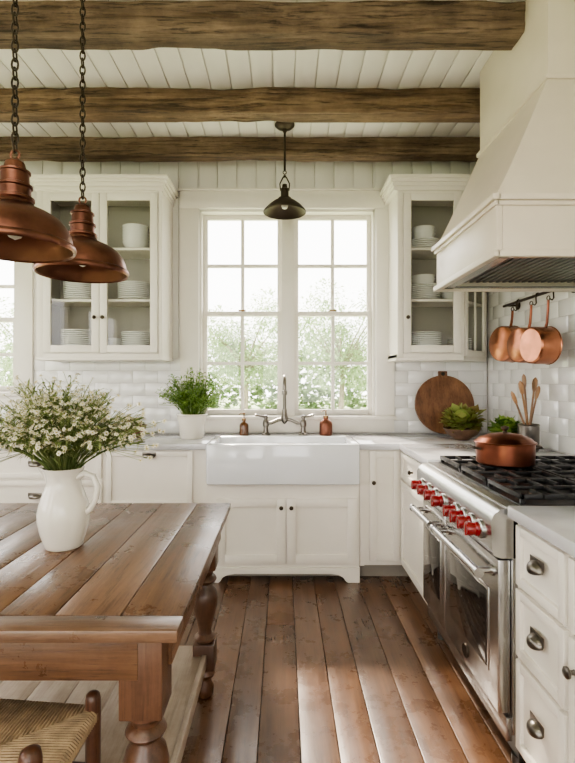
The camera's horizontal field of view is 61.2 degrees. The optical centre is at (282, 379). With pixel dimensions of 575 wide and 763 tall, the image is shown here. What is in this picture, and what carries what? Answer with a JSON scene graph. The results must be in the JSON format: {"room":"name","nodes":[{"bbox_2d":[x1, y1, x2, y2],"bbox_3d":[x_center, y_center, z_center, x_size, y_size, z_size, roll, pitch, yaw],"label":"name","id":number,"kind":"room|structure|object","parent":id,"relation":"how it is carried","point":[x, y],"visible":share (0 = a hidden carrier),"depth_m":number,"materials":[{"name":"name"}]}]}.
{"room":"farmhouse kitchen","nodes":[
{"label":"farmhouse kitchen","id":0,"kind":"room"},
{"bbox_2d":[0,160,487,433],"bbox_3d":[-0.680,-0.229,3.964,4.840,3.147,0.172,0,0,0],"label":"wall","id":1,"kind":"structure","parent":0,"point":[135,382],"depth_m":3.88,"materials":[{"name":"tile"}]},
{"bbox_2d":[0,262,33,407],"bbox_3d":[-2.520,-0.505,3.930,1.090,1.460,0.200,0,0,0],"label":"window","id":2,"kind":"structure","parent":1,"relation":"in","point":[22,321],"depth_m":3.85,"materials":[{"name":"paint"}]},
{"bbox_2d":[30,174,178,361],"bbox_3d":[-1.337,-0.812,3.684,1.016,1.335,0.384,0,0,0],"label":"upper cabinet","id":3,"kind":"object","parent":1,"relation":"attached to","point":[115,200],"visible":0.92,"depth_m":3.54,"materials":[{"name":"paint"}]},
{"bbox_2d":[60,329,90,344],"label":"stacked dishes","id":4,"kind":"object","parent":3,"relation":"in","point":[68,336],"depth_m":3.59,"materials":[{"name":"ceramic"}]},
{"bbox_2d":[63,281,90,298],"label":"stacked dishes","id":5,"kind":"object","parent":3,"relation":"in","point":[71,290],"depth_m":3.59,"materials":[{"name":"ceramic"}]},
{"bbox_2d":[108,331,149,344],"label":"stacked dishes","id":6,"kind":"object","parent":3,"relation":"in","point":[128,337],"depth_m":3.60,"materials":[{"name":"ceramic"}]},
{"bbox_2d":[117,281,149,298],"label":"stacked dishes","id":7,"kind":"object","parent":3,"relation":"in","point":[126,289],"depth_m":3.59,"materials":[{"name":"ceramic"}]},
{"bbox_2d":[122,223,148,247],"label":"stacked dishes","id":8,"kind":"object","parent":3,"relation":"in","point":[134,235],"depth_m":3.62,"materials":[{"name":"ceramic"}]},
{"bbox_2d":[178,188,395,431],"bbox_3d":[0.035,-0.552,3.930,1.730,1.935,0.200,0,0,0],"label":"window","id":9,"kind":"structure","parent":1,"relation":"in","point":[287,314],"depth_m":3.86,"materials":[{"name":"paint"}]},
{"bbox_2d":[380,174,486,361],"bbox_3d":[1.196,-0.812,3.684,0.858,1.335,0.384,0,0,0],"label":"upper cabinet","id":10,"kind":"object","parent":1,"relation":"attached to","point":[412,200],"visible":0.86,"depth_m":3.59,"materials":[{"name":"paint"}]},
{"bbox_2d":[411,225,439,247],"label":"stacked dishes","id":11,"kind":"object","parent":10,"relation":"in","point":[422,236],"depth_m":3.63,"materials":[{"name":"ceramic"}]},
{"bbox_2d":[411,331,441,344],"label":"stacked dishes","id":12,"kind":"object","parent":10,"relation":"in","point":[420,337],"depth_m":3.61,"materials":[{"name":"ceramic"}]},
{"bbox_2d":[411,274,452,298],"label":"stacked dishes","id":13,"kind":"object","parent":10,"relation":"in","point":[422,285],"depth_m":3.62,"materials":[{"name":"ceramic"}]},
{"bbox_2d":[0,0,525,137],"bbox_3d":[-0.630,-1.832,0.695,4.740,0.060,6.590,0,0,0],"label":"ceiling","id":14,"kind":"structure","parent":0,"point":[180,68],"depth_m":2.88,"materials":[{"name":"paint"}]},
{"bbox_2d":[0,0,76,262],"bbox_3d":[-0.910,-1.121,1.650,0.388,1.359,0.388,0,0,0],"label":"pendant light","id":15,"kind":"object","parent":14,"relation":"hanging from","point":[29,233],"visible":1,"depth_m":1.63,"materials":[{"name":"brown metal"}]},
{"bbox_2d":[32,0,128,283],"bbox_3d":[-0.870,-1.128,2.110,0.388,1.344,0.388,0,0,0],"label":"pendant light","id":16,"kind":"object","parent":14,"relation":"hanging from","point":[95,261],"visible":0.93,"depth_m":2.10,"materials":[{"name":"brown metal"}]},
{"bbox_2d":[0,87,479,122],"bbox_3d":[-0.689,-1.728,3.069,4.618,0.146,0.163,0,0,0],"label":"ceiling beam","id":17,"kind":"structure","parent":14,"relation":"attached to","point":[102,104],"depth_m":3.00,"materials":[{"name":"brown wood"}]},
{"bbox_2d":[0,136,479,161],"bbox_3d":[-0.689,-1.733,3.657,4.618,0.136,0.146,0,0,0],"label":"ceiling beam","id":18,"kind":"structure","parent":14,"relation":"attached to","point":[205,148],"depth_m":3.60,"materials":[{"name":"brown wood"}]},
{"bbox_2d":[0,0,524,50],"bbox_3d":[-0.925,-1.728,2.381,4.146,0.146,0.161,0,0,0],"label":"ceiling beam","id":19,"kind":"structure","parent":14,"relation":"attached to","point":[237,25],"depth_m":2.32,"materials":[{"name":"brown wood"}]},
{"bbox_2d":[263,122,305,219],"bbox_3d":[0.012,-1.488,3.420,0.304,0.623,0.304,0,0,0],"label":"pendant light","id":20,"kind":"object","parent":14,"relation":"hanging from","point":[284,207],"visible":0.96,"depth_m":3.42,"materials":[{"name":"black metal"}]},
{"bbox_2d":[179,576,525,762],"bbox_3d":[-0.630,1.375,0.695,4.740,0.060,6.590,0,0,0],"label":"floor","id":21,"kind":"structure","parent":0,"point":[309,669],"depth_m":2.17,"materials":[{"name":"wood"}]},
{"bbox_2d":[0,689,100,762],"bbox_3d":[-0.716,0.854,1.160,0.449,0.981,0.421,0,0,0],"label":"chair","id":22,"kind":"object","parent":21,"relation":"on","point":[28,734],"visible":1,"depth_m":1.24,"materials":[{"name":"beige wicker"}]},
{"bbox_2d":[0,450,206,503],"bbox_3d":[-1.746,0.905,3.550,2.468,0.877,0.651,0,0,0],"label":"base cabinet","id":23,"kind":"object","parent":21,"relation":"on","point":[172,476],"visible":0.41,"depth_m":3.27,"materials":[{"name":"paint"}]},
{"bbox_2d":[0,433,570,463],"bbox_3d":[-0.682,0.445,3.234,4.615,0.040,1.284,0,0,0],"label":"countertop","id":24,"kind":"structure","parent":23,"relation":"on","point":[423,447],"depth_m":3.25,"materials":[{"name":"white stone"}]},
{"bbox_2d":[155,366,225,438],"bbox_3d":[-0.661,0.161,3.545,0.528,0.526,0.419,0,0,0],"label":"potted herb","id":25,"kind":"object","parent":24,"relation":"on","point":[191,422],"visible":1,"depth_m":3.50,"materials":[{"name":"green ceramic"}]},
{"bbox_2d":[239,413,248,435],"bbox_3d":[-0.300,0.337,3.740,0.071,0.174,0.071,0,0,27],"label":"soap dispenser bottle","id":26,"kind":"object","parent":24,"relation":"on","point":[243,427],"visible":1,"depth_m":3.71,"materials":[{"name":"orange glass"}]},
{"bbox_2d":[206,436,359,484],"bbox_3d":[0.000,0.555,3.430,1.010,0.270,0.491,0,0,0],"label":"farmhouse sink","id":27,"kind":"object","parent":24,"relation":"in","point":[230,460],"visible":1,"depth_m":3.19,"materials":[{"name":"ceramic"}]},
{"bbox_2d":[255,374,313,434],"bbox_3d":[0.012,0.190,3.692,0.466,0.468,0.204,0,0,0],"label":"bridge faucet","id":28,"kind":"object","parent":24,"relation":"on","point":[284,418],"visible":1,"depth_m":3.74,"materials":[{"name":"grey metal"}]},
{"bbox_2d":[319,410,331,435],"bbox_3d":[0.330,0.327,3.740,0.100,0.194,0.100,0,0,0],"label":"soap dispenser bottle","id":29,"kind":"object","parent":24,"relation":"on","point":[325,425],"visible":1,"depth_m":3.70,"materials":[{"name":"brown glass"}]},
{"bbox_2d":[415,371,473,433],"bbox_3d":[1.250,0.173,3.767,0.456,0.486,0.108,0,0,0],"label":"round cutting board","id":30,"kind":"object","parent":24,"relation":"on","point":[439,392],"visible":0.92,"depth_m":3.76,"materials":[{"name":"brown wood"}]},
{"bbox_2d":[439,402,485,439],"bbox_3d":[1.276,0.290,3.467,0.332,0.267,0.330,0,0,-44],"label":"potted succulent","id":31,"kind":"object","parent":24,"relation":"on","point":[463,422],"visible":1,"depth_m":3.39,"materials":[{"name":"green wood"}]},
{"bbox_2d":[487,415,520,433],"bbox_3d":[1.458,0.324,3.205,0.256,0.204,0.244,0,0,0],"label":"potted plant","id":32,"kind":"object","parent":24,"relation":"on","point":[500,421],"visible":0.53,"depth_m":3.15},
{"bbox_2d":[511,374,540,451],"bbox_3d":[1.461,0.194,2.924,0.172,0.460,0.128,0,0,15],"label":"utensil crock","id":33,"kind":"object","parent":24,"relation":"on","point":[531,430],"visible":0.81,"depth_m":2.90,"materials":[{"name":"brown wood"}]},
{"bbox_2d":[0,503,230,762],"bbox_3d":[-0.854,0.955,1.665,1.232,0.779,1.140,0,0,0],"label":"table","id":34,"kind":"object","parent":21,"relation":"on","point":[110,614],"visible":0.96,"depth_m":1.41,"materials":[{"name":"brown wood"}]},
{"bbox_2d":[36,465,100,551],"bbox_3d":[-0.735,0.428,1.641,0.193,0.272,0.168,0,0,45],"label":"ceramic pitcher","id":35,"kind":"object","parent":34,"relation":"on","point":[64,509],"visible":0.95,"depth_m":1.59,"materials":[{"name":"white ceramic"}]},
{"bbox_2d":[0,372,166,470],"bbox_3d":[-0.741,0.148,1.653,0.602,0.355,0.518,0,0,-30],"label":"bouquet","id":36,"kind":"object","parent":35,"relation":"in","point":[49,435],"visible":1,"depth_m":1.58,"materials":[{"name":"beige plant"}]},
{"bbox_2d":[207,484,359,582],"bbox_3d":[0.000,1.022,3.534,1.016,0.644,0.684,0,0,0],"label":"base cabinet","id":37,"kind":"object","parent":21,"relation":"on","point":[268,530],"visible":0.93,"depth_m":3.23,"materials":[{"name":"paint"}]},
{"bbox_2d":[359,450,427,605],"bbox_3d":[1.068,0.905,3.234,1.112,0.877,1.284,0,0,0],"label":"base cabinet","id":38,"kind":"object","parent":21,"relation":"on","point":[390,533],"visible":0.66,"depth_m":3.25,"materials":[{"name":"paint"}]},
{"bbox_2d":[409,456,574,762],"bbox_3d":[1.141,0.865,2.120,0.973,0.959,0.920,0,0,0],"label":"gas range","id":39,"kind":"object","parent":21,"relation":"on","point":[469,535],"visible":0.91,"depth_m":1.88,"materials":[{"name":"silver metal"}]},
{"bbox_2d":[468,426,542,467],"bbox_3d":[1.050,0.305,2.300,0.276,0.181,0.276,0,0,-45],"label":"copper pot","id":40,"kind":"object","parent":39,"relation":"on","point":[504,449],"visible":1,"depth_m":2.20,"materials":[{"name":"brown metal"}]},
{"bbox_2d":[516,524,574,762],"bbox_3d":[1.185,0.905,0.973,0.877,0.877,1.345,0,0,0],"label":"base cabinet","id":41,"kind":"object","parent":21,"relation":"on","point":[545,573],"visible":0.98,"depth_m":1.46,"materials":[{"name":"paint"}]},
{"bbox_2d":[508,506,574,557],"bbox_3d":[1.192,0.445,0.949,0.865,0.040,1.398,0,0,0],"label":"countertop","id":42,"kind":"structure","parent":41,"relation":"on","point":[554,524],"depth_m":1.48,"materials":[{"name":"white stone"}]},
{"bbox_2d":[487,292,574,455],"bbox_3d":[1.695,-0.229,0.645,0.130,3.147,6.490,0,0,0],"label":"wall","id":43,"kind":"structure","parent":0,"point":[554,411],"depth_m":3.06,"materials":[{"name":"tile"}]},
{"bbox_2d":[431,0,574,291],"bbox_3d":[1.216,-1.138,2.357,0.825,1.324,0.997,0,0,0],"label":"range hood","id":44,"kind":"object","parent":43,"relation":"attached to","point":[511,228],"visible":1,"depth_m":2.11,"materials":[{"name":"paint"}]},
{"bbox_2d":[503,292,574,310],"bbox_3d":[1.568,-0.497,3.035,0.118,0.095,0.730,0,0,0],"label":"rail","id":45,"kind":"object","parent":43,"relation":"attached to","point":[516,304],"visible":0.73,"depth_m":3.11,"materials":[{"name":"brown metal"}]},
{"bbox_2d":[489,307,519,362],"bbox_3d":[1.456,-0.296,3.165,0.104,0.365,0.242,0,0,-17],"label":"copper saucepan","id":46,"kind":"object","parent":45,"relation":"hanging from","point":[499,336],"visible":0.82,"depth_m":3.15,"materials":[{"name":"brown metal"}]},
{"bbox_2d":[507,301,532,363],"bbox_3d":[1.455,-0.289,2.929,0.104,0.380,0.222,0,0,-13],"label":"copper saucepan","id":47,"kind":"object","parent":45,"relation":"hanging from","point":[513,342],"visible":0.56,"depth_m":2.93,"materials":[{"name":"brown metal"}]},
{"bbox_2d":[520,295,562,364],"bbox_3d":[1.447,-0.282,2.741,0.119,0.393,0.218,0,0,-9],"label":"copper saucepan","id":48,"kind":"object","parent":45,"relation":"hanging from","point":[538,345],"visible":1,"depth_m":2.68,"materials":[{"name":"brown metal"}]},
{"label":"outside","id":49,"kind":"structure","parent":0,"visible":0},
{"bbox_2d":[214,398,366,408],"bbox_3d":[0.000,1.745,10.000,60.000,0.200,70.000,0,0,0],"label":"lawn","id":50,"kind":"structure","parent":49,"point":[226,399],"depth_m":31.35,"materials":[{"name":"green plant"}]},
{"bbox_2d":[0,297,13,385],"bbox_3d":[-10.231,-1.277,20.984,5.984,5.857,4.838,0,0,0],"label":"tree","id":51,"kind":"object","parent":50,"relation":"on","point":[9,364],"visible":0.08,"depth_m":20.11,"materials":[{"name":"green plant"}]},
{"bbox_2d":[0,341,366,408],"bbox_3d":[-2.980,-0.196,27.541,34.592,4.331,1.719,0,0,0],"label":"hedge","id":52,"kind":"object","parent":50,"relation":"on","point":[317,395],"visible":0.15,"depth_m":27.36,"materials":[{"name":"green plant"}]},
{"bbox_2d":[208,327,216,352],"bbox_3d":[-5.432,-1.481,21.056,5.440,6.266,4.494,0,0,0],"label":"tree","id":53,"kind":"object","parent":50,"relation":"on","point":[208,327],"visible":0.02,"depth_m":20.02,"materials":[{"name":"green plant"}]},
{"bbox_2d":[208,286,305,408],"bbox_3d":[-1.551,-1.556,23.092,5.601,6.415,4.609,0,0,0],"label":"tree","id":54,"kind":"object","parent":50,"relation":"on","point":[228,344],"visible":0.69,"depth_m":22.59,"materials":[{"name":"green plant"}]},
{"bbox_2d":[299,277,366,408],"bbox_3d":[2.841,-1.493,21.949,5.393,6.290,4.608,0,0,0],"label":"tree","id":55,"kind":"object","parent":50,"relation":"on","point":[324,339],"visible":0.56,"depth_m":21.51,"materials":[{"name":"green plant"}]}
]}

